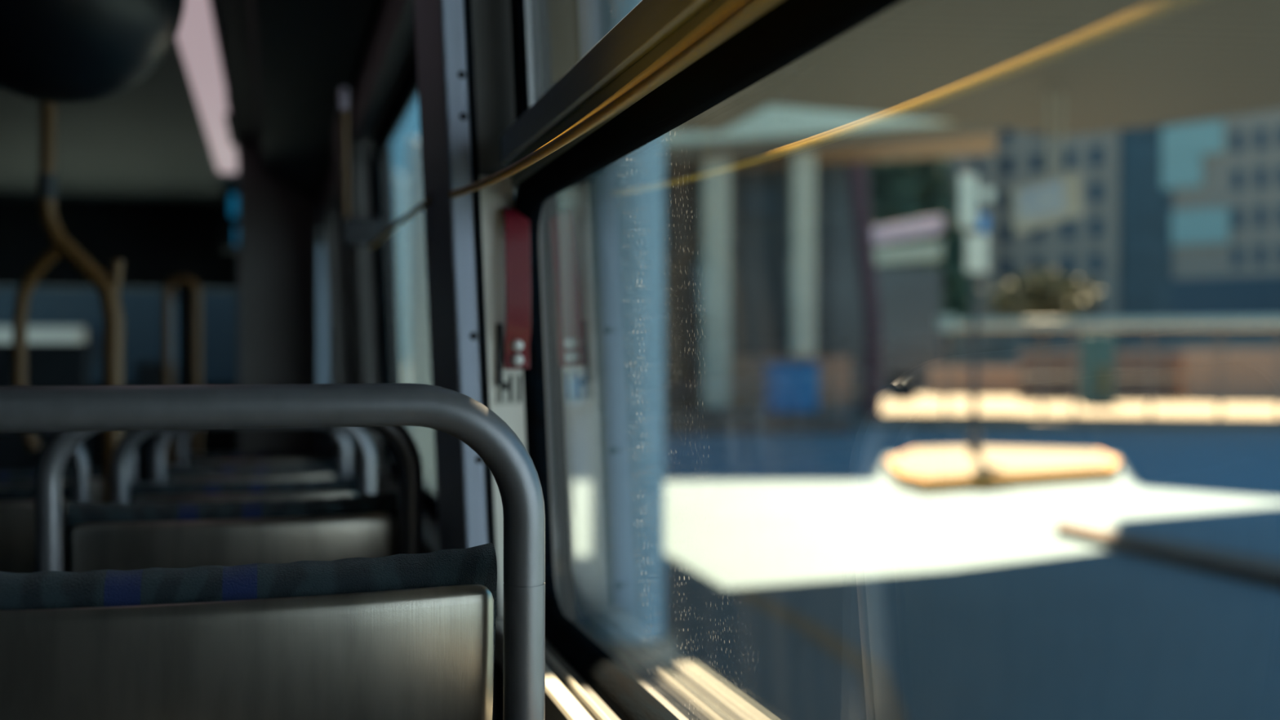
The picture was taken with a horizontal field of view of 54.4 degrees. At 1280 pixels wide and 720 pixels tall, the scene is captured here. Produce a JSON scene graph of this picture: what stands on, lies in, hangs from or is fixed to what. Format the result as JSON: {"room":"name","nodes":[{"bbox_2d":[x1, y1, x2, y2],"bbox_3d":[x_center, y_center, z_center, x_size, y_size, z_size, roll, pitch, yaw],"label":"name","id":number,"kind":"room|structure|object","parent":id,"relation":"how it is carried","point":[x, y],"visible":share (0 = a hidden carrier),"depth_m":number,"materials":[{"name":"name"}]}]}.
{"room":"vehicle interior","nodes":[
{"label":"vehicle interior","id":0,"kind":"room"},
{"bbox_2d":[0,199,238,469],"bbox_3d":[-3.321,0.041,8.134,2.417,2.120,0.080,0,0,-16],"label":"wall","id":1,"kind":"structure","parent":0,"point":[157,244],"depth_m":8.11,"materials":[{"name":"black plastic"}]},
{"bbox_2d":[0,0,259,206],"bbox_3d":[-1.730,-1.016,2.664,2.547,0.060,11.300,0,0,-16],"label":"ceiling","id":2,"kind":"structure","parent":0,"point":[147,142],"depth_m":5.62,"materials":[{"name":"grey plastic"}]},
{"bbox_2d":[0,0,185,103],"bbox_3d":[-1.123,-0.739,2.396,0.470,0.484,0.470,0,0,-16],"label":"dome","id":3,"kind":"object","parent":2,"relation":"hanging from","point":[55,51],"visible":1,"depth_m":2.29,"materials":[{"name":"black plastic"}]},
{"bbox_2d":[175,0,237,173],"bbox_3d":[-1.361,-0.965,3.842,0.124,0.047,5.550,0,0,-16],"label":"ceiling light","id":4,"kind":"object","parent":2,"relation":"attached to","point":[197,37],"visible":0.9,"depth_m":4.20,"materials":[{"name":"grey plastic"}]},
{"bbox_2d":[176,0,226,95],"bbox_3d":[-1.065,-0.955,2.834,0.110,0.015,3.450,0,0,-16],"label":"diffuser","id":5,"kind":"object","parent":4,"relation":"attached to","point":[197,37],"depth_m":3.82,"materials":[{"name":"grey plastic"}]},
{"bbox_2d":[194,93,237,173],"bbox_3d":[-1.846,-0.971,5.481,0.105,0.015,2.030,0,0,-16],"label":"diffuser","id":6,"kind":"object","parent":4,"relation":"attached to","point":[215,112],"depth_m":5.17,"materials":[{"name":"grey plastic"}]},
{"bbox_2d":[222,187,237,251],"bbox_3d":[-2.365,-0.829,7.364,0.200,0.370,0.086,0,0,-16],"label":"display","id":7,"kind":"object","parent":2,"relation":"hanging from","point":[229,195],"visible":0.41,"depth_m":7.31,"materials":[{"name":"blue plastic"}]},
{"bbox_2d":[249,0,380,204],"bbox_3d":[-0.787,-0.855,2.943,0.264,0.262,11.260,0,0,-16],"label":"air duct cover","id":8,"kind":"object","parent":2,"relation":"attached to","point":[304,51],"visible":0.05,"depth_m":3.45,"materials":[{"name":"grey plastic"}]},
{"bbox_2d":[318,0,688,719],"bbox_3d":[-0.575,0.022,3.010,0.202,2.220,11.300,0,0,-16],"label":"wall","id":9,"kind":"structure","parent":0,"point":[391,46],"depth_m":1.55,"materials":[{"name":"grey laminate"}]},
{"bbox_2d":[237,142,318,453],"bbox_3d":[-1.685,-0.209,5.799,0.360,1.588,0.040,0,0,-16],"label":"wall","id":10,"kind":"structure","parent":9,"relation":"attached to","point":[277,224],"depth_m":5.77,"materials":[{"name":"grey plastic"}]},
{"bbox_2d":[319,235,329,450],"bbox_3d":[-1.613,0.136,6.406,0.040,1.950,1.100,0,0,-16],"label":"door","id":11,"kind":"structure","parent":9,"relation":"in","point":[324,371],"depth_m":6.38,"materials":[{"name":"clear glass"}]},
{"bbox_2d":[337,221,346,383],"bbox_3d":[-1.067,-0.156,4.689,0.073,0.937,1.392,0,0,-16],"label":"window","id":12,"kind":"structure","parent":9,"relation":"in","point":[338,221],"depth_m":5.33,"materials":[{"name":"clear glass"}]},
{"bbox_2d":[338,86,348,111],"bbox_3d":[-0.672,-0.592,2.821,0.020,0.050,0.030,0,0,-16],"label":"clip","id":13,"kind":"object","parent":9,"relation":"attached to","point":[343,91],"visible":1,"depth_m":2.81,"materials":[{"name":"grey plastic"}]},
{"bbox_2d":[342,109,349,217],"bbox_3d":[-0.666,-0.422,2.824,0.019,0.290,0.012,0,0,-16],"label":"cord","id":14,"kind":"object","parent":13,"relation":"hanging from","point":[344,112],"visible":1,"depth_m":2.82,"materials":[{"name":"brown plastic"}]},
{"bbox_2d":[333,101,366,496],"bbox_3d":[-0.864,0.092,3.770,0.104,1.670,0.436,0,0,-16],"label":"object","id":15,"kind":"structure","parent":9,"relation":"attached to","point":[349,266],"depth_m":3.57,"materials":[{"name":"grey metal"}]},
{"bbox_2d":[342,217,380,245],"bbox_3d":[-0.635,-0.292,2.834,0.082,0.060,0.030,0,0,-16],"label":"block","id":16,"kind":"object","parent":9,"relation":"attached to","point":[356,231],"visible":0.99,"depth_m":2.82,"materials":[{"name":"black plastic"}]},
{"bbox_2d":[371,48,438,522],"bbox_3d":[-0.483,-0.144,2.703,0.073,0.937,1.772,0,0,-16],"label":"window","id":17,"kind":"structure","parent":9,"relation":"in","point":[384,153],"depth_m":3.34,"materials":[{"name":"clear glass"}]},
{"bbox_2d":[413,0,496,719],"bbox_3d":[-0.244,0.008,1.634,0.094,1.435,0.267,0,0,-16],"label":"window pillar","id":18,"kind":"structure","parent":9,"relation":"attached to","point":[440,26],"depth_m":1.51,"materials":[{"name":"grey metal"}]},
{"bbox_2d":[457,71,466,79],"bbox_3d":[-0.215,-0.344,1.501,0.010,0.010,0.005,0,0,-16],"label":"screw","id":19,"kind":"object","parent":9,"relation":"attached to","point":[461,74],"visible":1,"depth_m":1.50,"materials":[{"name":"grey metal"}]},
{"bbox_2d":[459,112,467,120],"bbox_3d":[-0.213,-0.294,1.502,0.010,0.010,0.005,0,0,-16],"label":"screw","id":20,"kind":"object","parent":9,"relation":"attached to","point":[463,116],"visible":1,"depth_m":1.50,"materials":[{"name":"grey metal"}]},
{"bbox_2d":[469,332,477,340],"bbox_3d":[-0.201,-0.029,1.507,0.010,0.010,0.005,0,0,-16],"label":"screw","id":21,"kind":"object","parent":9,"relation":"attached to","point":[473,335],"visible":1,"depth_m":1.51,"materials":[{"name":"grey metal"}]},
{"bbox_2d":[475,455,483,463],"bbox_3d":[-0.195,0.121,1.510,0.010,0.010,0.005,0,0,-16],"label":"screw","id":22,"kind":"object","parent":9,"relation":"attached to","point":[478,460],"visible":0.8,"depth_m":1.51,"materials":[{"name":"grey metal"}]},
{"bbox_2d":[465,0,501,719],"bbox_3d":[-0.191,-0.042,1.510,0.068,1.335,0.006,0,0,-16],"label":"trim","id":23,"kind":"structure","parent":9,"relation":"attached to","point":[468,2],"depth_m":1.51,"materials":[{"name":"black rubber"}]},
{"bbox_2d":[471,175,526,617],"bbox_3d":[-0.168,0.050,1.526,0.076,0.548,0.009,0,0,-16],"label":"wall panel","id":24,"kind":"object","parent":9,"relation":"attached to","point":[498,195],"depth_m":1.52,"materials":[{"name":"white"}]},
{"bbox_2d":[497,370,522,404],"bbox_3d":[-0.159,0.034,1.521,0.031,0.042,0.001,0,0,-16],"label":"instruction sticker","id":25,"kind":"object","parent":9,"relation":"attached to","point":[510,393],"visible":1,"depth_m":1.52,"materials":[{"name":"grey paper"}]},
{"bbox_2d":[500,375,521,401],"bbox_3d":[-0.158,0.035,1.521,0.026,0.032,0.001,0,0,-16],"label":"print","id":26,"kind":"object","parent":25,"relation":"attached to","point":[511,388],"depth_m":1.52,"materials":[{"name":"white paper"}]},
{"bbox_2d":[496,207,530,385],"bbox_3d":[-0.154,-0.077,1.514,0.040,0.217,0.029,0,0,-16],"label":"lever","id":27,"kind":"object","parent":9,"relation":"attached to","point":[517,226],"visible":0.94,"depth_m":1.50,"materials":[{"name":"red plastic"}]},
{"bbox_2d":[494,0,902,719],"bbox_3d":[0.125,-0.121,0.611,0.086,0.965,1.962,0,0,-16],"label":"window","id":28,"kind":"structure","parent":9,"relation":"in","point":[777,33],"depth_m":1.11,"materials":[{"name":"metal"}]},
{"bbox_2d":[510,0,538,121],"bbox_3d":[-0.142,-0.442,1.496,0.036,0.334,0.045,0,0,-16],"label":"gasket","id":29,"kind":"object","parent":28,"relation":"attached to","point":[522,11],"depth_m":1.47,"materials":[{"name":"black rubber"}]},
{"bbox_3d":[-0.268,-0.212,1.650,0.024,0.027,0.012,0,0,-16],"label":"bracket","id":30,"kind":"object","parent":9,"relation":"attached to","visible":0},
{"bbox_2d":[368,0,768,248],"bbox_3d":[-0.099,-0.188,1.054,0.036,0.058,2.561,0,0,-17],"label":"pull cord","id":31,"kind":"object","parent":30,"relation":"attached to","point":[740,10],"visible":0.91,"depth_m":0.75,"materials":[{"name":"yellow plastic"}]},
{"bbox_3d":[-1.716,1.164,2.682,2.577,0.060,11.300,0,0,-16],"label":"floor","id":32,"kind":"structure","parent":0,"visible":0},
{"bbox_2d":[0,431,88,573],"bbox_3d":[-1.297,0.662,2.429,0.475,1.129,0.516,0,0,-16],"label":"chair","id":33,"kind":"object","parent":32,"relation":"on","point":[17,505],"visible":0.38,"depth_m":2.24,"materials":[{"name":"silver metal"}]},
{"bbox_2d":[0,342,89,472],"bbox_3d":[-3.478,0.511,6.511,1.100,1.200,0.050,0,0,-16],"label":"barrier","id":34,"kind":"object","parent":32,"relation":"on","point":[47,363],"visible":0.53,"depth_m":6.57,"materials":[{"name":"black plastic"}]},
{"bbox_2d":[0,430,136,503],"bbox_3d":[-1.523,0.698,3.197,0.475,1.129,0.516,0,0,-16],"label":"chair","id":35,"kind":"object","parent":32,"relation":"on","point":[7,479],"visible":0.14,"depth_m":3.01,"materials":[{"name":"silver metal"}]},
{"bbox_2d":[12,101,124,503],"bbox_3d":[-1.277,0.092,2.779,0.248,2.083,0.047,0,0,-2],"label":"pole","id":36,"kind":"object","parent":32,"relation":"on","point":[108,288],"visible":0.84,"depth_m":2.77,"materials":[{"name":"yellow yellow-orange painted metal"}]},
{"bbox_2d":[135,360,175,482],"bbox_3d":[-2.768,0.557,7.111,0.200,1.100,0.200,0,0,-16],"label":"box","id":37,"kind":"object","parent":32,"relation":"on","point":[147,372],"visible":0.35,"depth_m":7.01,"materials":[{"name":"black plastic"}]},
{"bbox_2d":[163,275,201,482],"bbox_3d":[-1.838,0.391,5.003,0.152,1.458,0.036,0,0,0],"label":"grab rail","id":38,"kind":"object","parent":32,"relation":"on","point":[189,282],"visible":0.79,"depth_m":4.99,"materials":[{"name":"brown"}]},
{"bbox_2d":[34,426,422,572],"bbox_3d":[-0.588,0.616,1.839,0.475,1.129,0.516,0,0,-16],"label":"chair","id":39,"kind":"object","parent":32,"relation":"on","point":[121,536],"visible":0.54,"depth_m":1.61,"materials":[{"name":"silver metal"}]},
{"bbox_2d":[110,426,375,503],"bbox_3d":[-0.808,0.661,2.573,0.475,1.129,0.516,0,0,-16],"label":"chair","id":40,"kind":"object","parent":32,"relation":"on","point":[141,492],"visible":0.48,"depth_m":2.35,"materials":[{"name":"silver metal"}]},
{"bbox_2d":[151,427,351,483],"bbox_3d":[-1.033,0.697,3.341,0.475,1.129,0.516,0,0,-16],"label":"chair","id":41,"kind":"object","parent":32,"relation":"on","point":[174,474],"visible":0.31,"depth_m":3.12,"materials":[{"name":"silver metal"}]},
{"bbox_2d":[176,427,336,466],"bbox_3d":[-1.259,0.722,4.108,0.475,1.129,0.516,0,0,-16],"label":"chair","id":42,"kind":"object","parent":32,"relation":"on","point":[329,455],"visible":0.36,"depth_m":3.88,"materials":[{"name":"silver metal"}]},
{"bbox_2d":[0,382,545,719],"bbox_3d":[-0.368,0.580,1.107,0.475,1.129,0.516,0,0,-16],"label":"chair","id":43,"kind":"object","parent":32,"relation":"on","point":[401,636],"visible":1,"depth_m":0.89,"materials":[{"name":"silver metal"}]},
{"label":"outside","id":44,"kind":"structure","parent":0,"visible":0},
{"bbox_2d":[406,361,1279,719],"bbox_3d":[5.364,1.463,105.823,210.000,0.300,320.000,0,0,-16],"label":"ground","id":45,"kind":"structure","parent":44,"point":[974,606],"depth_m":10.78,"materials":[{"name":"concrete"}]},
{"bbox_2d":[0,286,237,382],"bbox_3d":[-21.253,-3.802,45.978,23.287,10.950,3.000,0,0,0],"label":"building","id":46,"kind":"structure","parent":45,"relation":"on","point":[48,307],"depth_m":44.49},
{"bbox_2d":[0,327,85,342],"bbox_3d":[-21.650,-0.644,43.897,3.968,1.008,0.500,0,0,0],"label":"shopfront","id":47,"kind":"object","parent":46,"relation":"attached to","point":[34,335],"visible":0.44,"depth_m":43.65,"materials":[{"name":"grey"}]},
{"bbox_2d":[173,299,175,364],"bbox_3d":[-11.041,0.162,30.002,0.313,3.216,0.400,0,0,0],"label":"column","id":48,"kind":"structure","parent":45,"relation":"on","point":[174,300],"depth_m":29.80,"materials":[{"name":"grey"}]},
{"bbox_2d":[398,173,405,341],"bbox_3d":[-3.801,-0.489,18.997,0.366,4.650,0.500,0,0,0],"label":"pier","id":49,"kind":"structure","parent":45,"relation":"on","point":[402,180],"depth_m":19.05,"materials":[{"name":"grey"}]},
{"bbox_2d":[408,139,436,495],"bbox_3d":[-2.677,-0.471,15.997,0.534,4.650,0.500,0,0,0],"label":"window","id":50,"kind":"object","parent":45,"relation":"on","point":[419,344],"visible":0.26,"depth_m":15.75,"materials":[{"name":"white"}]},
{"bbox_2d":[564,373,582,491],"bbox_3d":[-0.862,1.014,15.024,0.330,1.691,0.086,0,0,-16],"label":"notice board","id":51,"kind":"object","parent":45,"relation":"on","point":[574,382],"visible":0.51,"depth_m":15.01,"materials":[{"name":"blue plastic"}]},
{"bbox_2d":[585,0,677,667],"bbox_3d":[-0.080,-0.448,7.997,0.640,4.700,0.640,0,0,-16],"label":"column","id":52,"kind":"structure","parent":45,"relation":"on","point":[627,194],"depth_m":7.79,"materials":[{"name":"blue"}]},
{"bbox_2d":[548,0,1279,136],"bbox_3d":[-5.696,-2.944,13.943,24.949,0.220,54.000,0,0,-16],"label":"canopy","id":53,"kind":"object","parent":52,"relation":"on","point":[1115,64],"visible":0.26,"depth_m":11.93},
{"bbox_2d":[1009,93,1082,235],"bbox_3d":[4.314,-2.078,13.208,0.758,1.504,0.060,0,0,0],"label":"hanging sign","id":54,"kind":"object","parent":53,"relation":"hanging from","point":[1050,201],"visible":1,"depth_m":13.19,"materials":[{"name":"beige"}]},
{"bbox_2d":[665,415,852,434],"bbox_3d":[3.236,1.657,32.110,5.274,0.200,4.646,0,0,0],"label":"kerb","id":55,"kind":"object","parent":45,"relation":"on","point":[674,424],"visible":1,"depth_m":30.42,"materials":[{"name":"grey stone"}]},
{"bbox_2d":[556,106,998,412],"bbox_3d":[2.808,-3.148,40.812,18.745,9.704,4.460,0,0,0],"label":"building","id":56,"kind":"structure","parent":45,"relation":"on","point":[761,264],"depth_m":41.02,"materials":[{"name":"white concrete"}]},
{"bbox_2d":[762,362,821,415],"bbox_3d":[4.577,0.897,37.606,1.560,1.653,0.880,0,0,-16],"label":"bin","id":57,"kind":"object","parent":45,"relation":"on","point":[790,388],"visible":0.98,"depth_m":37.24,"materials":[{"name":"blue plastic"}]},
{"bbox_2d":[734,589,905,719],"bbox_3d":[1.202,1.900,7.842,0.645,0.006,4.802,0,0,-3],"label":"kerb","id":58,"kind":"object","parent":45,"relation":"on","point":[884,703],"visible":1,"depth_m":7.91,"materials":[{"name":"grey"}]},
{"bbox_2d":[869,156,959,270],"bbox_3d":[15.247,-7.112,74.752,7.546,17.225,7.636,0,0,-16],"label":"tree","id":59,"kind":"object","parent":45,"relation":"on","point":[904,190],"visible":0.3,"depth_m":73.34,"materials":[{"name":"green plant"}]},
{"bbox_2d":[924,156,945,367],"bbox_3d":[23.227,-11.778,124.931,14.461,25.950,9.511,0,0,-16],"label":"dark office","id":60,"kind":"structure","parent":45,"relation":"on","point":[942,195],"depth_m":121.99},
{"bbox_2d":[940,224,982,367],"bbox_3d":[21.266,-3.896,84.798,4.394,10.671,4.478,0,0,-16],"label":"street tree","id":61,"kind":"object","parent":45,"relation":"on","point":[956,284],"visible":0.48,"depth_m":83.98,"materials":[{"name":"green plant"}]},
{"bbox_2d":[885,446,1119,493],"bbox_3d":[5.715,1.718,19.797,3.504,0.225,6.226,0,0,23],"label":"traffic island","id":62,"kind":"object","parent":45,"relation":"on","point":[936,469],"visible":0.94,"depth_m":18.82,"materials":[{"name":"yellow paint"}]},
{"bbox_2d":[960,174,994,454],"bbox_3d":[5.690,-0.769,21.099,0.568,4.735,0.214,0,0,-4],"label":"traffic light","id":63,"kind":"object","parent":62,"relation":"on","point":[976,244],"visible":1,"depth_m":21.03,"materials":[{"name":"grey metal"}]},
{"bbox_2d":[857,390,1279,430],"bbox_3d":[27.725,1.518,58.530,27.581,0.160,68.025,0,0,38],"label":"sidewalk","id":64,"kind":"structure","parent":45,"relation":"on","point":[926,411],"depth_m":35.59,"materials":[{"name":"beige concrete"}]},
{"bbox_2d":[847,163,881,418],"bbox_3d":[6.127,-1.803,33.990,0.916,7.097,0.466,0,0,0],"label":"post","id":65,"kind":"object","parent":64,"relation":"on","point":[856,172],"visible":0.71,"depth_m":33.79,"materials":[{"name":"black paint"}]},
{"bbox_2d":[888,372,917,399],"bbox_3d":[9.932,1.070,47.007,1.100,1.195,1.100,0,0,-16],"label":"trash can","id":66,"kind":"object","parent":64,"relation":"on","point":[903,385],"visible":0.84,"depth_m":46.59,"materials":[{"name":"plastic"}]},
{"bbox_2d":[871,215,942,393],"bbox_3d":[12.731,-2.651,59.985,3.350,8.479,1.600,0,0,0],"label":"pavilion","id":67,"kind":"object","parent":64,"relation":"on","point":[910,298],"visible":0.62,"depth_m":59.38,"materials":[{"name":"grey plastic"}]},
{"bbox_2d":[929,367,1018,395],"bbox_3d":[17.533,0.975,51.507,10.878,1.329,0.300,0,0,5],"label":"wall","id":68,"kind":"structure","parent":64,"relation":"on","point":[992,381],"depth_m":51.68,"materials":[{"name":"beige stone"}]},
{"bbox_2d":[984,266,1103,351],"bbox_3d":[19.513,-1.450,59.907,5.823,6.078,5.563,0,0,-16],"label":"street tree","id":69,"kind":"object","parent":64,"relation":"on","point":[1044,293],"visible":0.88,"depth_m":58.95,"materials":[{"name":"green plant"}]},
{"bbox_2d":[1080,333,1115,405],"bbox_3d":[15.463,0.410,41.984,1.040,2.574,0.540,0,0,-16],"label":"kiosk","id":70,"kind":"object","parent":64,"relation":"on","point":[1097,350],"visible":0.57,"depth_m":41.76,"materials":[{"name":"teal paint"}]},
{"bbox_2d":[1097,365,1110,397],"bbox_3d":[15.562,0.724,41.754,0.460,1.050,0.038,0,0,-16],"label":"poster","id":71,"kind":"object","parent":70,"relation":"attached to","point":[1104,371],"depth_m":41.74,"materials":[{"name":"paper"}]},
{"bbox_2d":[1018,351,1184,400],"bbox_3d":[17.342,0.684,46.805,5.995,1.969,0.300,0,0,4],"label":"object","id":72,"kind":"object","parent":64,"relation":"on","point":[1055,363],"visible":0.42,"depth_m":46.61,"materials":[{"name":"brown"}]},
{"bbox_2d":[1018,376,1186,403],"bbox_3d":[16.566,1.136,44.608,5.764,1.090,0.076,0,0,8],"label":"railing","id":73,"kind":"object","parent":64,"relation":"on","point":[1020,377],"visible":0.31,"depth_m":44.48,"materials":[{"name":"grey metal"}]},
{"bbox_2d":[936,315,1279,418],"bbox_3d":[15.409,0.171,34.350,14.088,2.844,4.461,0,0,12],"label":"railing","id":74,"kind":"object","parent":64,"relation":"on","point":[944,323],"visible":0.85,"depth_m":34.56,"materials":[{"name":"grey metal"}]},
{"bbox_2d":[1184,350,1278,401],"bbox_3d":[24.410,0.659,45.005,8.690,2.040,0.500,0,0,13],"label":"wall","id":75,"kind":"structure","parent":64,"relation":"on","point":[1247,375],"depth_m":45.41,"materials":[{"name":"beige stone"}]},
{"bbox_2d":[945,109,1279,367],"bbox_3d":[54.084,-18.853,133.313,45.518,40.000,52.340,0,0,-16],"label":"office block","id":76,"kind":"object","parent":45,"relation":"on","point":[1182,220],"visible":0.49,"depth_m":120.59,"materials":[{"name":"beige stone"}]},
{"bbox_2d":[1055,520,1279,588],"bbox_3d":[5.267,1.822,11.243,0.643,0.120,5.046,0,0,-16],"label":"kerb","id":77,"kind":"object","parent":45,"relation":"on","point":[1249,567],"visible":1,"depth_m":11.52,"materials":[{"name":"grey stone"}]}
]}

